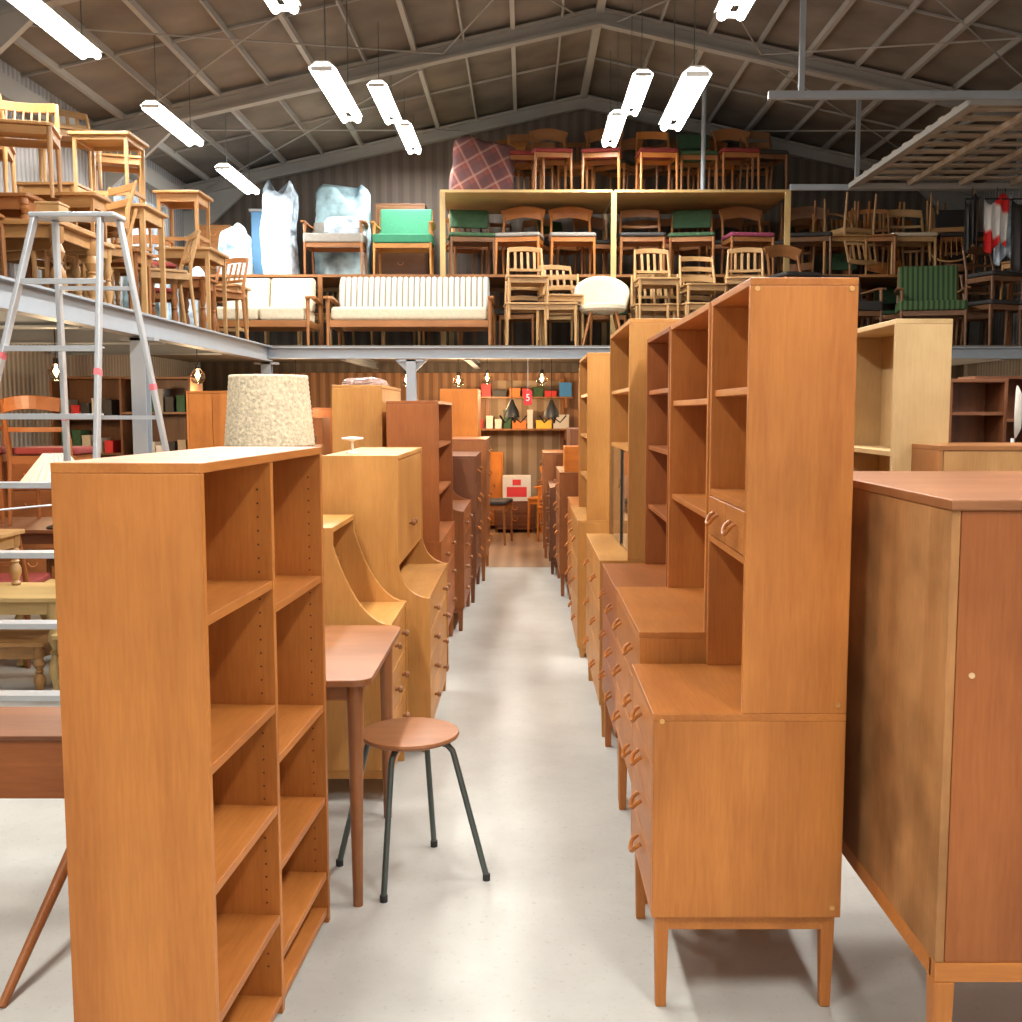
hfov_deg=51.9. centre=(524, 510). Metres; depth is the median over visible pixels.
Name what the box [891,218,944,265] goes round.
dining chair
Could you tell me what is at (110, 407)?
storage box
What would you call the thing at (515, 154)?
seat cushion
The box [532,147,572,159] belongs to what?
seat cushion
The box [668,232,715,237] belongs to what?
seat cushion
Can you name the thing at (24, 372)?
wall
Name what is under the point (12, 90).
trim
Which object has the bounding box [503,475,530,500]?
carton
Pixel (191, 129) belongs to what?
beam
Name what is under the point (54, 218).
step ladder
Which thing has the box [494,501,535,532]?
dresser
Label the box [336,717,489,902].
stool
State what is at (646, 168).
dining chair
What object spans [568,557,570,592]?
drawer
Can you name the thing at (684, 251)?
dining chair
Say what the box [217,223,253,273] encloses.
plastic bag
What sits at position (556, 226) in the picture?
dining chair
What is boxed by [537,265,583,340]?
dining chair
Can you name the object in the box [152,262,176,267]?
seat cushion
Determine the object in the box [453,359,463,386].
pendant bulb
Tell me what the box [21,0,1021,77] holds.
beam
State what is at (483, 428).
wall shelf
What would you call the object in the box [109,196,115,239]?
trim
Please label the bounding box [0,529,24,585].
coffee table
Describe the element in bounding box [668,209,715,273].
dining chair
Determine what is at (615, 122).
lamp
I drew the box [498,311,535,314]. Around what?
seat cushion
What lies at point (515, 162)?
seat cushion
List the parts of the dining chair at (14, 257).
seat, leg, seat frame, leg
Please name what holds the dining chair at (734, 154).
on the storage rack at (493, 201)
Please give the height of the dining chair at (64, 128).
0.711 m
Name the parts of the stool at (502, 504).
seat frame, leg, leg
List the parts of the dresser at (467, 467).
leg, leg, drawer, drawer, drawer, drawer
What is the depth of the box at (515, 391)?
13.19 m
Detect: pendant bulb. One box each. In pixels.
[47,329,59,381]
[190,349,205,383]
[401,371,405,386]
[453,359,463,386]
[482,370,492,384]
[536,370,547,385]
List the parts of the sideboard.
door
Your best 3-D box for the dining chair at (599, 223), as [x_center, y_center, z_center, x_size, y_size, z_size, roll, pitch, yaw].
[0.832,-3.165,12.656,0.464,0.846,0.526,-1,5,-10]
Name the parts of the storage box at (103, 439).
lid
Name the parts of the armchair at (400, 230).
leg, leg, seat frame, backrest, leg, armrest, leg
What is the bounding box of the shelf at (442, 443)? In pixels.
[439,440,450,447]
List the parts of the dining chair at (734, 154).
leg, leg, backrest, seat frame, leg, leg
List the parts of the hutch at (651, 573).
handle, handle, handle, handle, leg, handle, handle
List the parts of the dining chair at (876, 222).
backrest, seat frame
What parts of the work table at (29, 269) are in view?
leg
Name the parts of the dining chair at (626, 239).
leg, leg, backrest, seat frame, leg, leg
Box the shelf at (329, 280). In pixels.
[210,274,439,288]
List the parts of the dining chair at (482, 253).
leg, backrest, seat frame, leg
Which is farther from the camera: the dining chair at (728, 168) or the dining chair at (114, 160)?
the dining chair at (728, 168)
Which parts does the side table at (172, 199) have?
leg, leg, leg, leg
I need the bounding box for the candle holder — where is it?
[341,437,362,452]
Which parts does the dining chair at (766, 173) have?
leg, seat frame, backrest, leg, leg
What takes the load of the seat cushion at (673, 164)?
on the dining chair at (687, 172)
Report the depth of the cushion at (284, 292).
11.52 m
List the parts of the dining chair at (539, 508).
leg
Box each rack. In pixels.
[210,190,1012,344]
[767,0,1021,190]
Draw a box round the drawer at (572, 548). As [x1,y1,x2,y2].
[571,546,573,588]
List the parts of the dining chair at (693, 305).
seat frame, seat, backrest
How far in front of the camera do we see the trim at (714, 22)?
10.13 m
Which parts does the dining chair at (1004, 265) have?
leg, seat frame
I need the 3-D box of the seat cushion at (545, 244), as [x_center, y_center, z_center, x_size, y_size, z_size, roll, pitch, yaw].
[0.053,-3.199,12.586,0.450,0.045,0.390,2,6,20]
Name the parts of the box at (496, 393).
lid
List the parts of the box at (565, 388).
lid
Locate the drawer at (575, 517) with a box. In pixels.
[574,516,577,562]
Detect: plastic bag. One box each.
[122,258,169,318]
[166,266,206,327]
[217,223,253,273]
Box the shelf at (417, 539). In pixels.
[399,536,420,564]
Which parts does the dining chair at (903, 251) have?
leg, backrest, leg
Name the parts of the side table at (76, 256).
leg, leg, leg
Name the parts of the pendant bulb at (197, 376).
bulb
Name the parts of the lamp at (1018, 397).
lamp shade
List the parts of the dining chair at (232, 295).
seat, seat frame, leg, backrest, leg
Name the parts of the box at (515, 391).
lid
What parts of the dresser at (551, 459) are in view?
leg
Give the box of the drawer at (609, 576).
[603,570,615,638]
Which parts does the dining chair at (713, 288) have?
leg, leg, backrest, seat frame, seat, leg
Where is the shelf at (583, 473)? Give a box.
[581,471,586,479]
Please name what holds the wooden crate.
on the dresser at (566, 485)
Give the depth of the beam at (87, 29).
8.85 m
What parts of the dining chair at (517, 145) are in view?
backrest, seat frame, leg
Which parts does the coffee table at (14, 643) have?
leg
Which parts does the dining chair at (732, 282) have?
leg, seat frame, backrest, seat, leg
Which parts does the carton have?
printed panel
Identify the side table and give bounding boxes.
[0,192,45,218]
[16,182,92,200]
[38,266,87,296]
[54,192,111,241]
[62,242,114,303]
[67,131,148,202]
[68,265,157,315]
[111,228,152,261]
[111,248,155,314]
[113,226,134,243]
[113,262,151,313]
[131,229,132,245]
[152,190,212,246]
[171,276,218,330]
[198,284,250,339]
[325,625,400,906]
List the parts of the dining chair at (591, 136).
leg, leg, seat frame, backrest, leg, leg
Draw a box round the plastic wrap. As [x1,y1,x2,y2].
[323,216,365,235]
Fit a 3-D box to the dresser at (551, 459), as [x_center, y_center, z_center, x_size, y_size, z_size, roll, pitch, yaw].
[0.376,-0.089,10.789,0.448,1.050,0.800,0,5,0]
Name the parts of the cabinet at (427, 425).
drawer, leg, drawer, drawer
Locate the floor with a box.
[0,524,1021,1021]
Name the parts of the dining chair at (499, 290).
leg, leg, backrest, leg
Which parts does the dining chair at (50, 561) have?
leg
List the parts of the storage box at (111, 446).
lid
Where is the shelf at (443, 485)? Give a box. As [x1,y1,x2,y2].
[439,481,450,494]
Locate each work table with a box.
[5,218,31,277]
[70,203,168,317]
[87,242,113,304]
[154,247,229,333]
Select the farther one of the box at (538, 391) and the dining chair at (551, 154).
the box at (538, 391)
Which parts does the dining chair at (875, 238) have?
leg, leg, backrest, seat frame, seat, leg, leg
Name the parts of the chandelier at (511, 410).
chain, lamp shade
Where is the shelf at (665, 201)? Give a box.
[606,190,790,213]
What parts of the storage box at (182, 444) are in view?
lid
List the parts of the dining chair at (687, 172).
seat frame, backrest, leg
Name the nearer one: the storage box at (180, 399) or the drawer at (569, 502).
the drawer at (569, 502)
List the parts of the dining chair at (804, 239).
backrest, seat frame, leg, leg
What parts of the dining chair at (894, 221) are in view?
leg, backrest, seat frame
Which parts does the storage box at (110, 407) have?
lid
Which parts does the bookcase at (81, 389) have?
shelf, shelf, shelf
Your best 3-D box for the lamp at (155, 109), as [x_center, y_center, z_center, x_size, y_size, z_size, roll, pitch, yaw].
[-3.070,-3.660,9.167,0.180,0.642,1.204,0,5,0]
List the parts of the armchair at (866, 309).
backrest, leg, seat frame, armrest, leg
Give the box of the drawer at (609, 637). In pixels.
[603,609,615,681]
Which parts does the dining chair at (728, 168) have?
leg, leg, seat frame, backrest, leg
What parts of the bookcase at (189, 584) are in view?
shelf, shelf, shelf, shelf, shelf, shelf, shelf, shelf, shelf, shelf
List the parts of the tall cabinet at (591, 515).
leg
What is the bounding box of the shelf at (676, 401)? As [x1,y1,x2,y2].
[673,398,706,405]
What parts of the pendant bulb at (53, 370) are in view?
bulb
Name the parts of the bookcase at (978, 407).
shelf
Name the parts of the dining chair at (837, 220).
backrest, seat frame, leg, leg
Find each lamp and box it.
[8,0,102,58]
[21,453,73,528]
[140,35,203,145]
[214,113,258,193]
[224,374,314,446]
[265,0,300,13]
[308,0,362,122]
[367,26,401,124]
[395,91,421,153]
[601,49,626,146]
[621,0,653,115]
[658,0,711,130]
[714,0,754,20]
[1010,386,1021,441]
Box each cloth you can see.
[963,187,978,252]
[983,187,1009,252]
[993,188,1014,264]
[1010,198,1021,272]
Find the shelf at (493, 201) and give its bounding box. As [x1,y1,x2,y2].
[440,190,612,213]
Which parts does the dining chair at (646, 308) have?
leg, leg, backrest, seat, seat frame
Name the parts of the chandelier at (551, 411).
lamp shade, chain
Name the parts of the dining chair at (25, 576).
backrest, leg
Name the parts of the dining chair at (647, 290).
backrest, seat frame, seat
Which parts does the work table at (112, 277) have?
leg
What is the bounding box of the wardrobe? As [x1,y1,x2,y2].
[440,389,480,436]
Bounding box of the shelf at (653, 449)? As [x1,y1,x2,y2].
[649,445,666,454]
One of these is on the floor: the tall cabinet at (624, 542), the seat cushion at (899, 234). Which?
the tall cabinet at (624, 542)
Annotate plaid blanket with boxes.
[449,135,514,189]
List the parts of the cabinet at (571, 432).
leg, door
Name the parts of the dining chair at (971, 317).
leg, seat frame, backrest, leg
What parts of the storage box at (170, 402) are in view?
lid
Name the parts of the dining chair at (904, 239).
leg, leg, backrest, seat frame, leg, leg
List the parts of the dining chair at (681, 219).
leg, leg, seat frame, backrest, leg, leg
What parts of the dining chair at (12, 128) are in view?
backrest, seat frame, seat, leg, leg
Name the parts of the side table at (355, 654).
leg, leg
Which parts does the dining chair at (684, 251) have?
leg, seat frame, leg, backrest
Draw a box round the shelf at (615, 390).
[612,387,628,394]
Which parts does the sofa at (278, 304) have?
frame, leg, armrest, leg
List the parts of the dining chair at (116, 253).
leg, seat frame, leg, backrest, leg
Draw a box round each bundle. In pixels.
[260,179,299,273]
[314,184,370,273]
[342,377,388,385]
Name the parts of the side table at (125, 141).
leg, leg, leg, leg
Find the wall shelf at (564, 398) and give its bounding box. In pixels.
[481,397,572,407]
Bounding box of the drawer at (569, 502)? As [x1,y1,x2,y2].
[568,501,570,533]
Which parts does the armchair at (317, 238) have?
leg, armrest, leg, backrest, seat frame, leg, armrest, leg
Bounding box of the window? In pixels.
[116,185,163,259]
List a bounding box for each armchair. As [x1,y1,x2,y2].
[301,220,368,273]
[370,209,435,273]
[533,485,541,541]
[822,275,886,327]
[894,265,970,344]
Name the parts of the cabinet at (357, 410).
door, door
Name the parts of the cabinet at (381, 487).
door, door, knob, knob, knob, drawer, drawer, drawer, drawer, frame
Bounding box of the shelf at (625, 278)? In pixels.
[616,274,773,289]
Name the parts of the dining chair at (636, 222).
leg, seat frame, leg, backrest, leg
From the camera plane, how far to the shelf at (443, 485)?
6.41 m
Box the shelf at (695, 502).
[672,494,705,517]
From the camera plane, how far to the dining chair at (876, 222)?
12.93 m
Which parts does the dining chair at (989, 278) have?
leg, backrest, leg, leg, seat frame, leg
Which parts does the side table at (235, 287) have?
leg, leg, leg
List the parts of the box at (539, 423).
lid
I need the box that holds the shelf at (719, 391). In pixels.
[715,387,746,396]
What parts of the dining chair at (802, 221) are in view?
leg, backrest, leg, leg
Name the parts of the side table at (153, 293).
leg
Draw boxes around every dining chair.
[0,93,16,191]
[0,100,61,198]
[0,214,6,276]
[0,251,87,297]
[0,395,92,524]
[0,403,7,523]
[0,536,50,668]
[37,109,101,189]
[44,208,137,309]
[46,558,54,578]
[69,180,137,284]
[95,137,142,202]
[128,235,176,308]
[128,260,172,312]
[131,230,200,326]
[188,257,248,339]
[264,331,301,344]
[297,287,344,344]
[352,331,372,344]
[381,331,420,344]
[422,331,460,344]
[445,218,487,273]
[447,209,494,273]
[461,288,504,344]
[480,222,516,273]
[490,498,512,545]
[495,206,545,273]
[496,139,542,189]
[498,290,536,344]
[503,274,546,344]
[505,247,549,319]
[507,134,544,189]
[507,219,552,273]
[517,142,556,189]
[527,466,541,536]
[529,128,572,189]
[536,220,585,273]
[536,274,579,344]
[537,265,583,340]
[547,206,595,273]
[547,290,581,344]
[556,143,593,189]
[572,217,616,273]
[581,128,623,189]
[584,311,626,344]
[594,138,644,199]
[603,220,650,273]
[618,209,665,273]
[626,140,675,189]
[626,288,663,321]
[630,274,675,317]
[633,249,679,317]
[635,131,678,189]
[638,219,680,273]
[652,274,695,317]
[658,144,700,189]
[667,220,715,273]
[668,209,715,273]
[670,288,704,317]
[675,134,718,189]
[677,274,712,317]
[679,255,727,317]
[692,140,733,189]
[705,217,744,273]
[711,128,760,189]
[718,206,774,273]
[724,248,767,291]
[725,274,760,289]
[734,142,770,189]
[737,221,774,273]
[739,131,787,189]
[763,244,821,276]
[767,218,811,273]
[780,201,820,270]
[783,206,832,273]
[794,218,842,273]
[811,213,866,273]
[817,201,859,270]
[823,192,876,264]
[831,219,878,273]
[846,209,896,273]
[851,201,901,273]
[858,288,869,326]
[859,221,907,273]
[872,287,896,324]
[881,209,937,273]
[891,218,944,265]
[896,201,938,266]
[920,220,972,273]
[925,191,976,262]
[932,210,986,273]
[939,201,980,270]
[952,286,991,344]
[960,274,1021,344]
[961,246,1021,320]
[999,261,1010,299]
[1003,282,1021,344]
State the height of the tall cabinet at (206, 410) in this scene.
1.620 m
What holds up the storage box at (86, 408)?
on the bookcase at (81, 389)
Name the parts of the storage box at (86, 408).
lid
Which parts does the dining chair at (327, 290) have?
leg, leg, seat frame, backrest, leg, leg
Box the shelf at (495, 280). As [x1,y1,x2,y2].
[446,274,609,287]
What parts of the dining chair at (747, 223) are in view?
leg, seat frame, backrest, leg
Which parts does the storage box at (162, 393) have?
lid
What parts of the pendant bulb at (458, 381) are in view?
bulb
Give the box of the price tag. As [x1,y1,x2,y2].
[524,391,531,404]
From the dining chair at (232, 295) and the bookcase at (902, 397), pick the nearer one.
the bookcase at (902, 397)
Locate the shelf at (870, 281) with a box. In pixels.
[822,274,996,289]
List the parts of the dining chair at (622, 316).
leg, seat frame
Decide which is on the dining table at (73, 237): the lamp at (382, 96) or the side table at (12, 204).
the side table at (12, 204)
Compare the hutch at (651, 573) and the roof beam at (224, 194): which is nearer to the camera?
the hutch at (651, 573)
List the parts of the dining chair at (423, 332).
leg, leg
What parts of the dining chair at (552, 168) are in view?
leg, leg, seat frame, backrest, leg, leg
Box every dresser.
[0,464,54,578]
[452,437,492,580]
[452,451,483,602]
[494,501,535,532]
[537,479,540,530]
[539,450,562,557]
[553,466,577,595]
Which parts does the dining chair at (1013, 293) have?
leg, leg, seat frame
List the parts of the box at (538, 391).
lid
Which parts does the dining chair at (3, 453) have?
leg, seat frame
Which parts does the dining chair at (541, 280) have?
leg, leg, backrest, seat frame, seat, leg, leg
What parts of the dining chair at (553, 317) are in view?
leg, backrest, seat frame, seat, leg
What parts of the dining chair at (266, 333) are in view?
leg, leg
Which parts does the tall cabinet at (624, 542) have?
drawer, drawer, drawer, leg, handle, handle, handle, drawer, drawer, drawer, leg, glass door, glass door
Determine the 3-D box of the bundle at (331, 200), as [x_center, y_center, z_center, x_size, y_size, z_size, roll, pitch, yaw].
[-2.203,-3.338,12.640,0.700,1.192,0.351,0,5,0]
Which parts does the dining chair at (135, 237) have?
leg, backrest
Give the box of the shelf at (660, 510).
[648,504,666,521]
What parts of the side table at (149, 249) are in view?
leg, leg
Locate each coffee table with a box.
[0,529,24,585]
[0,582,59,689]
[0,629,51,689]
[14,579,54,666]
[51,633,59,688]
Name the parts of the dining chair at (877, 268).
leg, backrest, leg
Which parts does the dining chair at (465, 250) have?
leg, backrest, seat frame, leg, leg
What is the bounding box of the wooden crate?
[563,445,577,471]
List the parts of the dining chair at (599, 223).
leg, leg, backrest, seat frame, leg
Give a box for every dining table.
[0,517,53,543]
[1,219,95,299]
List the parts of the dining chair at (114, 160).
leg, seat frame, seat, leg, leg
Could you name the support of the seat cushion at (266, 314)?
on the sofa at (278, 304)
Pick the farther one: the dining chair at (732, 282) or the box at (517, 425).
the box at (517, 425)
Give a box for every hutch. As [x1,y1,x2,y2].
[598,326,670,800]
[611,302,711,903]
[628,277,858,1006]
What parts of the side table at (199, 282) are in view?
leg, leg, leg, leg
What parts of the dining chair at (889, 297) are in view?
seat frame, backrest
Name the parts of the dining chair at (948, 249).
seat frame, leg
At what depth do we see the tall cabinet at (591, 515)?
6.13 m
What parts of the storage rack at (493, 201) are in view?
post, post, post, post, post, post, post, post, post, post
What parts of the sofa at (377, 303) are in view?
leg, armrest, leg, frame, leg, armrest, leg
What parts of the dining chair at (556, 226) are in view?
backrest, leg, seat frame, leg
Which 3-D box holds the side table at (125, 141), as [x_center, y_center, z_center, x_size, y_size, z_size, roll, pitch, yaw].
[-3.100,-2.518,7.848,0.460,0.520,0.420,0,5,0]
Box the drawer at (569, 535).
[568,528,570,562]
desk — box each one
[0,707,67,1007]
[323,515,409,778]
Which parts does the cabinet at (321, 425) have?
door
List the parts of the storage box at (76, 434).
lid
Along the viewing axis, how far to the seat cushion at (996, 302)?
11.06 m
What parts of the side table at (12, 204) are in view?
leg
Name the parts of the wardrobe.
door, door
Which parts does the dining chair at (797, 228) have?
leg, backrest, seat frame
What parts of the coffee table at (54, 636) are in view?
leg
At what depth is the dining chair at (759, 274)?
11.51 m
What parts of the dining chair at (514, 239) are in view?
leg, leg, seat frame, backrest, leg, leg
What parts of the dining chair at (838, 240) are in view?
leg, leg, backrest, seat frame, seat, leg, leg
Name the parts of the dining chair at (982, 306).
leg, backrest, leg, leg, seat frame, leg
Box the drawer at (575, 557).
[574,554,577,603]
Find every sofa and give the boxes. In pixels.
[217,278,322,344]
[323,277,494,344]
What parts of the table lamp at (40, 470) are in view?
lamp shade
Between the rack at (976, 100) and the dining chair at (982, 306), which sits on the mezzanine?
the dining chair at (982, 306)
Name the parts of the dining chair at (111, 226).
seat, seat frame, leg, backrest, leg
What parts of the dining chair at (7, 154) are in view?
leg, seat frame, seat, leg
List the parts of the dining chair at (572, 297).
backrest, seat frame, seat, leg, leg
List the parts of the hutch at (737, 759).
handle, handle, handle, handle, leg, drawer, drawer, drawer, drawer, leg, handle, drawer, handle, drawer, frame, leg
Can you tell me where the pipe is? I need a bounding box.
[699,83,706,189]
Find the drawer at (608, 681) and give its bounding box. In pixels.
[602,648,614,727]
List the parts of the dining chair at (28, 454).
leg, backrest, leg, seat frame, leg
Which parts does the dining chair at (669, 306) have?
leg, backrest, leg, seat, seat frame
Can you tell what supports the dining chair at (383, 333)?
on the mezzanine
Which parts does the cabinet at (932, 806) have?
panel, frame, leg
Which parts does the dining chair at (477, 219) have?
leg, leg, backrest, seat frame, leg, leg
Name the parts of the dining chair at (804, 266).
leg, backrest, leg, leg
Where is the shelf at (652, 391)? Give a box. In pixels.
[649,388,667,394]
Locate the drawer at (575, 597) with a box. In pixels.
[574,593,577,639]
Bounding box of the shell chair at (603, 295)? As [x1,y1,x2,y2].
[574,276,630,344]
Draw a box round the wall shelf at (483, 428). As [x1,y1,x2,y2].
[481,428,565,439]
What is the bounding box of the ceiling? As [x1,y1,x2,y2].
[0,0,1021,183]
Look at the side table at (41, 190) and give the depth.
8.23 m
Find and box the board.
[249,209,262,273]
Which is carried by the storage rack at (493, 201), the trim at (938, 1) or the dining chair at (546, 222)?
the dining chair at (546, 222)
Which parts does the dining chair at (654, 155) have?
leg, leg, backrest, seat frame, leg, leg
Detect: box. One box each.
[34,201,69,211]
[60,399,77,413]
[61,430,72,445]
[71,405,80,413]
[72,430,89,445]
[80,403,91,413]
[82,435,92,445]
[91,398,108,413]
[101,437,110,452]
[103,400,119,414]
[104,440,120,452]
[151,396,154,411]
[153,441,160,452]
[156,445,162,452]
[157,389,170,411]
[165,397,176,411]
[168,441,177,450]
[176,395,186,411]
[177,439,187,449]
[481,384,490,396]
[486,416,493,428]
[493,390,506,396]
[495,419,501,428]
[503,410,510,428]
[509,388,519,396]
[512,421,525,428]
[527,410,532,428]
[533,387,542,396]
[536,420,551,428]
[544,391,556,396]
[553,415,568,428]
[559,382,571,396]
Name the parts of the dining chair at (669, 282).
leg, leg, backrest, seat frame, seat, leg, leg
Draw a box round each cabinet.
[186,391,226,448]
[199,225,231,273]
[309,445,323,454]
[312,408,332,453]
[312,417,330,454]
[322,447,448,751]
[332,385,400,452]
[375,204,427,273]
[386,401,456,635]
[453,491,472,630]
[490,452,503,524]
[546,427,577,573]
[565,353,609,657]
[583,318,682,736]
[842,471,1021,1021]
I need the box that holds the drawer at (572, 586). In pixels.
[571,582,573,626]
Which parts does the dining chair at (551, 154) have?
leg, leg, backrest, seat frame, leg, leg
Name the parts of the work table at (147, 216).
leg, leg, leg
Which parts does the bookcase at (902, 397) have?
shelf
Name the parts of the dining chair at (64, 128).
leg, leg, seat frame, backrest, seat, leg, leg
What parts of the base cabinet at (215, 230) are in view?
drawer, drawer, drawer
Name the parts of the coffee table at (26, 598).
leg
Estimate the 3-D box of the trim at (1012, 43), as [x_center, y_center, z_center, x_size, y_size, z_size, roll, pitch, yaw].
[4.200,-3.706,5.677,0.020,0.060,15.200,0,5,0]
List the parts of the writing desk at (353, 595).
frame, drawer, knob, knob, drawer, drawer, leg, knob, knob, knob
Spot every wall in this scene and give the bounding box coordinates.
[0,59,187,446]
[200,109,967,390]
[977,168,1021,375]
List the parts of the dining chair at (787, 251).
leg, backrest, leg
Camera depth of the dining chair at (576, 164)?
12.77 m
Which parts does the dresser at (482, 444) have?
leg, leg, drawer, drawer, drawer, drawer, drawer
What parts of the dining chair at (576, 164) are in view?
leg, seat, backrest, seat frame, leg, leg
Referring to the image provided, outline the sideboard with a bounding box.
[911,442,1021,470]
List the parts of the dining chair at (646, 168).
leg, leg, seat, seat frame, leg, backrest, leg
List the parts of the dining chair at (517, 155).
backrest, seat frame, leg, leg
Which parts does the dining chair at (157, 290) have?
seat frame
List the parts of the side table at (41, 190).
leg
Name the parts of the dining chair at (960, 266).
leg, backrest, leg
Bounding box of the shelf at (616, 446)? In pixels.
[612,442,627,451]
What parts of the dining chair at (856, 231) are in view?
leg, leg, seat frame, seat, leg, backrest, leg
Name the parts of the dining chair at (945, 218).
leg, leg, backrest, seat frame, leg, leg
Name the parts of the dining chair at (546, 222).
seat frame, backrest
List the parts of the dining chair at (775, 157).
leg, leg, backrest, seat frame, leg, leg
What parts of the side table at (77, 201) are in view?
leg, leg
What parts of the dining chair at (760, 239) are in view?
leg, leg, backrest, seat frame, leg, leg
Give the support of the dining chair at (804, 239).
on the storage rack at (493, 201)
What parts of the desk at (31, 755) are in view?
leg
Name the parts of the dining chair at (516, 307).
leg, leg, seat frame, seat, backrest, leg, leg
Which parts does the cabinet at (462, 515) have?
leg, frame, drawer, drawer, drawer, drawer, leg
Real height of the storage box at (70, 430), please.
0.195 m
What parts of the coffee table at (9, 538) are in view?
leg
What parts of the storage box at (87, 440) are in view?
lid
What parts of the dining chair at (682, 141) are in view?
leg, backrest, seat frame, leg, leg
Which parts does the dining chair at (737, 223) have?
leg, seat frame, backrest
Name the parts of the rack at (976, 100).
rail, rail, frame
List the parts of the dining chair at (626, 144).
leg, leg, seat frame, leg, backrest, leg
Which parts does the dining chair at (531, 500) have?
leg, seat, seat frame, leg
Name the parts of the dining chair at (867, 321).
leg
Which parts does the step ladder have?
rail, rail, rail, rail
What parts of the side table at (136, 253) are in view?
leg, leg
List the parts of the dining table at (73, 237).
leg, leg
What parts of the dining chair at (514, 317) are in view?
leg, leg, seat frame, backrest, leg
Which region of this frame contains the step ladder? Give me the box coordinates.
[0,212,169,700]
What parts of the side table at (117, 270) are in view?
leg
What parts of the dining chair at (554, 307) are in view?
leg, leg, seat frame, seat, backrest, leg, leg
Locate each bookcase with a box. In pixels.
[49,377,202,457]
[50,446,329,1021]
[853,319,952,470]
[948,379,1008,441]
[958,376,1021,441]
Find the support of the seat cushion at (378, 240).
on the armchair at (400, 230)
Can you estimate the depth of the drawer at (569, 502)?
7.79 m
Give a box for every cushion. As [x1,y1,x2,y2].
[0,446,6,453]
[0,572,50,581]
[12,446,92,454]
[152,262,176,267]
[155,288,171,293]
[217,307,260,319]
[227,278,270,307]
[259,307,314,321]
[270,278,315,311]
[303,233,367,246]
[331,307,487,319]
[372,234,434,246]
[447,232,494,240]
[490,498,512,504]
[495,232,543,240]
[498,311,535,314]
[507,240,548,246]
[510,150,532,161]
[514,162,531,171]
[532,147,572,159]
[548,232,595,240]
[579,303,625,314]
[581,147,621,159]
[584,311,626,316]
[596,240,616,244]
[618,232,665,240]
[635,148,678,159]
[667,161,695,171]
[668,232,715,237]
[678,150,718,161]
[706,240,743,243]
[719,147,760,159]
[721,232,774,240]
[742,149,787,161]
[769,271,821,276]
[775,240,791,244]
[783,232,832,241]
[858,301,882,310]
[882,310,895,314]
[890,232,937,236]
[895,300,967,313]
[937,232,983,239]
[967,270,1021,278]
[968,299,1018,306]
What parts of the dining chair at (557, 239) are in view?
leg, leg, backrest, seat frame, leg, leg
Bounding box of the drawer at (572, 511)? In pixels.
[571,510,573,550]
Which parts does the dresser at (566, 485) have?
drawer, drawer, drawer, drawer, leg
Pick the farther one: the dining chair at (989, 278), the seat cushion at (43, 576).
the dining chair at (989, 278)
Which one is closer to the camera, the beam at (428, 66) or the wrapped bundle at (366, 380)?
the wrapped bundle at (366, 380)
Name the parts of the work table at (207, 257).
leg, leg, leg, leg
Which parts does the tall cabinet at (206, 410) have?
door, door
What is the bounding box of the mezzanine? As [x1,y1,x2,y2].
[0,275,1021,454]
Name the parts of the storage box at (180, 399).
lid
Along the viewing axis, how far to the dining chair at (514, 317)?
12.27 m
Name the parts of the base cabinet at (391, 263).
drawer, drawer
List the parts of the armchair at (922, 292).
leg, armrest, leg, backrest, seat frame, leg, armrest, leg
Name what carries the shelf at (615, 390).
attached to the tall cabinet at (624, 542)
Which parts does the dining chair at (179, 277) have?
leg, seat, seat frame, leg, backrest, leg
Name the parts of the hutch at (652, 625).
handle, handle, handle, leg, drawer, drawer, handle, handle, drawer, handle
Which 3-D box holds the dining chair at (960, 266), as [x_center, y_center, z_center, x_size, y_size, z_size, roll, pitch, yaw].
[5.187,-3.248,12.553,0.450,0.814,0.529,1,6,15]
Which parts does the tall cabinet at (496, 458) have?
door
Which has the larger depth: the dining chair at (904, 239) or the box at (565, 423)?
the box at (565, 423)
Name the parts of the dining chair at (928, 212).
leg, leg, seat frame, backrest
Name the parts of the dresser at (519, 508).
drawer, drawer, frame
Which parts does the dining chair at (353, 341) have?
leg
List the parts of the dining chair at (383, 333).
leg, leg, leg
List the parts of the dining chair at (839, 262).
backrest, leg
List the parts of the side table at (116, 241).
leg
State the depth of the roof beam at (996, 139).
11.68 m
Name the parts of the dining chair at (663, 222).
leg, seat frame, backrest, leg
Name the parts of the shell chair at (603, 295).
leg, leg, leg, leg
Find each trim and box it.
[0,0,81,54]
[0,71,192,209]
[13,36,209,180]
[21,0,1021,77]
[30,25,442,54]
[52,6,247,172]
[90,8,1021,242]
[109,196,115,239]
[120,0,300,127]
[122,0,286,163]
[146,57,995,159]
[161,206,168,246]
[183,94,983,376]
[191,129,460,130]
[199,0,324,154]
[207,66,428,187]
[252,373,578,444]
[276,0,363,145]
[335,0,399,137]
[396,0,439,128]
[443,0,493,53]
[456,0,477,119]
[486,399,489,436]
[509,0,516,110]
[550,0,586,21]
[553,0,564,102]
[560,378,563,449]
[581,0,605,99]
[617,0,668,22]
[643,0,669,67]
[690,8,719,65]
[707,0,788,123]
[710,130,1021,131]
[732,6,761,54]
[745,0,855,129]
[761,37,1021,55]
[772,67,952,182]
[784,0,923,141]
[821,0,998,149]
[860,36,1021,158]
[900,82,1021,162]
[936,0,1021,77]
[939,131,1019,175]

